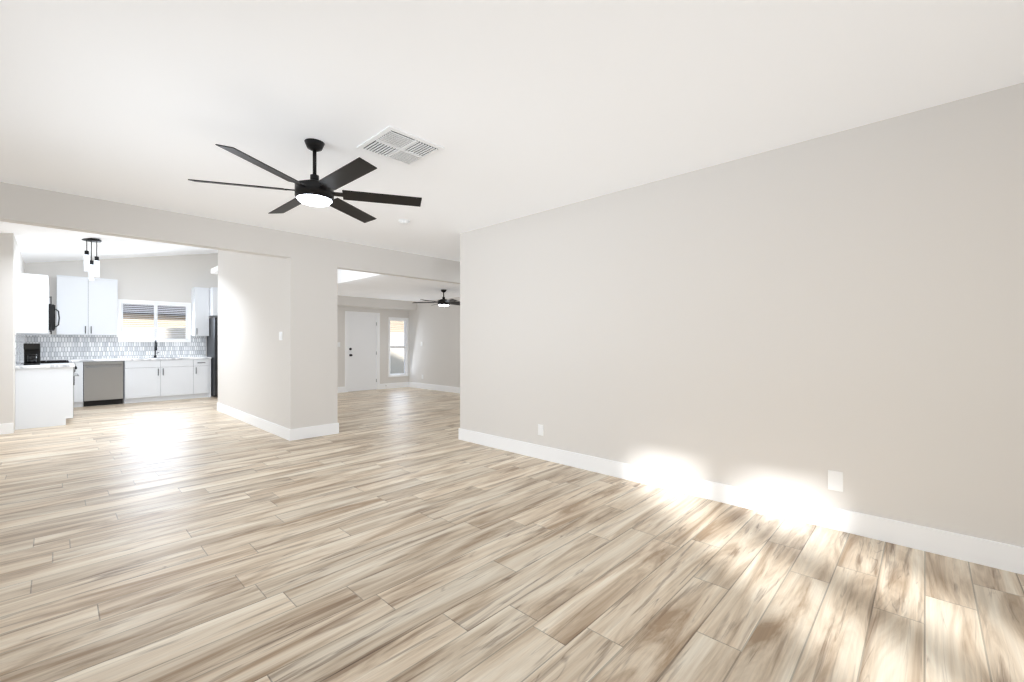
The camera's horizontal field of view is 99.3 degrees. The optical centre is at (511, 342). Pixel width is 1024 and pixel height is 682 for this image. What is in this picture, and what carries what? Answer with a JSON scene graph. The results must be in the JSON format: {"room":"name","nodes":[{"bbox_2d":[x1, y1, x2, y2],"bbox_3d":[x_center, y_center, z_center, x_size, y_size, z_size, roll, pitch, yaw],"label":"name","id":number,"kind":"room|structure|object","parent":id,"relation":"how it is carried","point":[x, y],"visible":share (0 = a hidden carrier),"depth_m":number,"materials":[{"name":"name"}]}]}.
{"room":"empty living room","nodes":[
{"label":"empty living room","id":0,"kind":"room"},
{"bbox_2d":[0,233,24,432],"bbox_3d":[-8.709,-0.710,7.037,3.520,4.000,1.000,0,0,44],"label":"wall","id":1,"kind":"structure","parent":0,"point":[12,263],"depth_m":6.15,"materials":[{"name":"white paint"}]},
{"bbox_2d":[15,333,24,365],"bbox_3d":[-8.443,0.092,7.484,3.047,0.502,0.012,0,0,44],"label":"backsplash","id":2,"kind":"structure","parent":1,"relation":"attached to","point":[19,338],"depth_m":7.07,"materials":[{"name":"tile"}]},
{"bbox_2d":[15,273,50,332],"bbox_3d":[-7.497,-0.585,6.807,0.748,0.890,0.332,0,0,44],"label":"upper cabinet","id":3,"kind":"object","parent":1,"relation":"attached to","point":[31,290],"depth_m":6.55,"materials":[{"name":"white wood"}]},
{"bbox_2d":[49,304,59,330],"bbox_3d":[-7.998,-0.422,7.378,0.754,0.425,0.465,0,0,44],"label":"over-the-range microwave","id":4,"kind":"object","parent":1,"relation":"attached to","point":[52,309],"visible":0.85,"depth_m":7.22,"materials":[{"name":"black plastic"}]},
{"bbox_2d":[0,221,217,262],"bbox_3d":[-6.181,-1.918,7.373,6.720,1.144,4.970,0,0,44],"label":"ceiling","id":5,"kind":"structure","parent":0,"point":[36,244],"depth_m":7.88,"materials":[{"name":"white paint"}]},
{"bbox_2d":[82,238,101,280],"bbox_3d":[-7.024,-1.383,7.270,0.240,0.690,0.240,0,0,44],"label":"cluster","id":6,"kind":"object","parent":5,"relation":"hanging from","point":[91,267],"visible":0.96,"depth_m":7.26,"materials":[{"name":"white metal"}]},
{"bbox_2d":[25,253,217,403],"bbox_3d":[-8.229,-0.710,10.009,0.120,4.000,3.970,0,0,44],"label":"wall","id":7,"kind":"structure","parent":0,"point":[175,278],"depth_m":9.90,"materials":[{"name":"white paint"}]},
{"bbox_2d":[56,275,117,334],"bbox_3d":[-8.825,-0.750,9.051,0.332,1.180,0.900,0,0,44],"label":"upper cabinet","id":8,"kind":"object","parent":7,"relation":"attached to","point":[84,306],"depth_m":8.92,"materials":[{"name":"white wood"}]},
{"bbox_2d":[26,335,205,359],"bbox_3d":[-8.516,0.092,9.610,0.011,0.502,2.934,0,0,44],"label":"backsplash","id":9,"kind":"structure","parent":7,"relation":"attached to","point":[52,347],"depth_m":9.36,"materials":[{"name":"tile"}]},
{"bbox_2d":[118,299,190,341],"bbox_3d":[-8.188,-0.480,10.005,0.115,0.940,1.300,0,0,44],"label":"kitchen window","id":10,"kind":"structure","parent":7,"relation":"in","point":[121,302],"depth_m":9.99,"materials":[{"name":"white"}]},
{"bbox_2d":[191,287,210,335],"bbox_3d":[-7.490,-0.735,10.455,0.332,1.150,0.295,0,0,44],"label":"upper cabinet","id":11,"kind":"object","parent":7,"relation":"attached to","point":[200,297],"depth_m":10.35,"materials":[{"name":"white wood"}]},
{"bbox_2d":[211,287,217,316],"bbox_3d":[-6.987,-0.975,10.788,0.602,0.670,0.870,0,0,44],"label":"upper cabinet","id":12,"kind":"object","parent":7,"relation":"attached to","point":[214,290],"depth_m":10.31,"materials":[{"name":"white wood"}]},
{"bbox_2d":[0,182,459,283],"bbox_3d":[-2.338,-1.890,6.431,0.150,1.640,8.900,0,0,44],"label":"wall","id":13,"kind":"structure","parent":0,"point":[24,205],"depth_m":4.87,"materials":[{"name":"white paint"}]},
{"bbox_2d":[218,232,337,428],"bbox_3d":[-4.034,-0.710,7.222,3.700,4.000,0.630,0,0,44],"label":"wall","id":14,"kind":"structure","parent":0,"point":[289,380],"depth_m":6.11,"materials":[{"name":"white paint"}]},
{"bbox_2d":[279,332,282,339],"bbox_3d":[-3.168,-0.090,5.957,0.120,0.118,0.010,0,0,44],"label":"light switch","id":15,"kind":"object","parent":14,"relation":"attached to","point":[280,335],"visible":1,"depth_m":5.94,"materials":[{"name":"white plastic"}]},
{"bbox_2d":[211,266,459,310],"bbox_3d":[-2.928,-1.240,9.330,4.700,0.620,4.950,0,0,44],"label":"ceiling","id":16,"kind":"structure","parent":0,"point":[366,290],"depth_m":9.70,"materials":[{"name":"white paint"}]},
{"bbox_2d":[413,289,459,305],"bbox_3d":[-1.501,-0.982,9.553,1.330,0.354,1.355,0,0,44],"label":"ceiling fan","id":17,"kind":"object","parent":16,"relation":"hanging from","point":[443,301],"visible":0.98,"depth_m":9.48,"materials":[{"name":"black metal"}]},
{"bbox_2d":[338,306,408,389],"bbox_3d":[-4.268,-0.080,11.418,0.120,2.740,3.770,0,0,44],"label":"wall","id":18,"kind":"structure","parent":0,"point":[385,314],"depth_m":12.00,"materials":[{"name":"white paint"}]},
{"bbox_2d":[345,311,379,391],"bbox_3d":[-4.005,0.236,11.644,0.185,2.103,0.990,0,0,44],"label":"back door","id":19,"kind":"structure","parent":18,"relation":"in","point":[360,351],"depth_m":11.62,"materials":[{"name":"white"}]},
{"bbox_2d":[388,317,408,376],"bbox_3d":[-3.259,0.130,12.432,0.115,1.680,0.650,0,0,44],"label":"room window","id":20,"kind":"structure","parent":18,"relation":"in","point":[406,345],"depth_m":12.56,"materials":[{"name":"white"}]},
{"bbox_2d":[409,297,459,386],"bbox_3d":[-1.264,-0.080,11.080,4.700,2.740,0.120,0,0,44],"label":"wall","id":21,"kind":"structure","parent":0,"point":[434,358],"depth_m":11.76,"materials":[{"name":"white paint"}]},
{"bbox_2d":[0,387,1023,681],"bbox_3d":[-0.725,1.320,4.898,18.200,0.060,8.900,0,0,44],"label":"floor","id":22,"kind":"structure","parent":0,"point":[396,535],"depth_m":2.44,"materials":[{"name":"brown wood"}]},
{"bbox_2d":[15,367,74,428],"bbox_3d":[-7.404,0.837,6.905,0.748,0.905,0.602,0,0,44],"label":"base cabinet","id":23,"kind":"object","parent":22,"relation":"on","point":[44,396],"depth_m":6.64,"materials":[{"name":"white wood"}]},
{"bbox_2d":[15,363,74,368],"bbox_3d":[-7.386,0.364,6.902,0.777,0.040,0.623,0,0,44],"label":"countertop","id":24,"kind":"structure","parent":23,"relation":"on","point":[45,365],"depth_m":6.68,"materials":[{"name":"stone"}]},
{"bbox_2d":[24,343,39,364],"bbox_3d":[-7.388,0.178,6.699,0.240,0.330,0.170,0,0,44],"label":"coffee maker","id":25,"kind":"object","parent":24,"relation":"on","point":[31,353],"visible":1,"depth_m":6.65,"materials":[{"name":"black plastic"}]},
{"bbox_2d":[21,360,78,415],"bbox_3d":[-7.915,0.792,7.466,0.756,0.955,0.676,0,0,44],"label":"range","id":26,"kind":"object","parent":22,"relation":"on","point":[56,361],"visible":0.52,"depth_m":7.40,"materials":[{"name":"silver metal"}]},
{"bbox_2d":[83,361,122,406],"bbox_3d":[-8.553,0.839,9.096,0.649,0.899,0.596,0,0,44],"label":"dishwasher","id":27,"kind":"object","parent":22,"relation":"on","point":[102,382],"visible":1,"depth_m":8.90,"materials":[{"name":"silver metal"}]},
{"bbox_2d":[123,359,198,403],"bbox_3d":[-7.928,0.837,9.799,0.602,0.905,1.240,0,0,44],"label":"base cabinet","id":28,"kind":"object","parent":22,"relation":"on","point":[143,380],"depth_m":9.58,"materials":[{"name":"white wood"}]},
{"bbox_2d":[55,357,210,361],"bbox_3d":[-8.301,0.364,9.372,0.648,0.040,2.943,0,0,44],"label":"countertop","id":29,"kind":"structure","parent":28,"relation":"on","point":[107,359],"depth_m":9.31,"materials":[{"name":"stone"}]},
{"bbox_2d":[154,340,158,357],"bbox_3d":[-8.037,0.142,9.854,0.220,0.402,0.097,0,0,44],"label":"faucet","id":30,"kind":"object","parent":29,"relation":"on","point":[155,349],"visible":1,"depth_m":9.89,"materials":[{"name":"black metal"}]},
{"bbox_2d":[199,359,210,396],"bbox_3d":[-7.443,0.837,10.308,0.602,0.905,0.405,0,0,44],"label":"base cabinet","id":31,"kind":"object","parent":22,"relation":"on","point":[204,364],"depth_m":10.17,"materials":[{"name":"white wood"}]},
{"bbox_2d":[207,317,217,396],"bbox_3d":[-6.899,0.340,10.701,0.814,1.860,0.855,0,0,44],"label":"refrigerator","id":32,"kind":"object","parent":22,"relation":"on","point":[212,345],"visible":0.21,"depth_m":10.21,"materials":[{"name":"grey metal"}]},
{"bbox_2d":[0,0,1023,261],"bbox_3d":[1.739,-1.500,2.555,11.400,0.100,8.900,0,0,44],"label":"ceiling","id":33,"kind":"structure","parent":0,"point":[518,108],"depth_m":2.50,"materials":[{"name":"white paint"}]},
{"bbox_2d":[188,138,421,222],"bbox_3d":[-1.431,-1.232,3.154,1.522,0.434,1.387,0,0,44],"label":"fan","id":34,"kind":"object","parent":33,"relation":"hanging from","point":[314,190],"visible":1,"depth_m":3.09,"materials":[{"name":"black metal"}]},
{"bbox_2d":[357,126,444,165],"bbox_3d":[-0.824,-1.439,3.226,0.460,0.020,0.460,0,0,44],"label":"ceiling vent","id":35,"kind":"object","parent":33,"relation":"in","point":[397,145],"visible":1,"depth_m":3.19,"materials":[{"name":"white metal"}]},
{"bbox_2d":[399,219,409,224],"bbox_3d":[-1.284,-1.432,5.181,0.130,0.034,0.130,0,0,44],"label":"smoke detector","id":36,"kind":"object","parent":33,"relation":"attached to","point":[404,221],"visible":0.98,"depth_m":5.14,"materials":[{"name":"white plastic"}]},
{"bbox_2d":[460,82,1023,546],"bbox_3d":[2.869,-0.080,2.502,9.690,2.740,0.140,0,0,44],"label":"wall","id":37,"kind":"structure","parent":0,"point":[796,320],"depth_m":3.16,"materials":[{"name":"white paint"}]},
{"bbox_2d":[0,382,1023,574],"bbox_3d":[-0.078,1.215,4.200,15.900,0.150,8.780,0,0,44],"label":"baseboard","id":38,"kind":"structure","parent":37,"relation":"attached to","point":[997,555],"depth_m":3.36,"materials":[{"name":"white wood"}]},
{"bbox_2d":[538,424,542,435],"bbox_3d":[0.316,0.970,4.825,0.075,0.118,0.010,0,0,44],"label":"outlet","id":39,"kind":"object","parent":37,"relation":"attached to","point":[540,429],"visible":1,"depth_m":4.82,"materials":[{"name":"white plastic"}]},
{"bbox_2d":[828,470,842,491],"bbox_3d":[2.233,0.955,3.005,0.085,0.135,0.006,0,0,44],"label":"outlet","id":40,"kind":"object","parent":37,"relation":"attached to","point":[835,480],"visible":1,"depth_m":3.00,"materials":[{"name":"white plastic"}]},
{"label":"outside","id":41,"kind":"structure","parent":0,"visible":0},
{"bbox_3d":[-7.427,1.480,13.959,110.000,0.220,90.000,0,0,44],"label":"ground","id":42,"kind":"structure","parent":41,"visible":0},
{"bbox_2d":[123,304,403,373],"bbox_3d":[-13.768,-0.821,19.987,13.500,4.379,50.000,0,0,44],"label":"house","id":43,"kind":"structure","parent":42,"relation":"on","point":[396,360],"depth_m":17.44,"materials":[{"name":"grey"}]}
]}

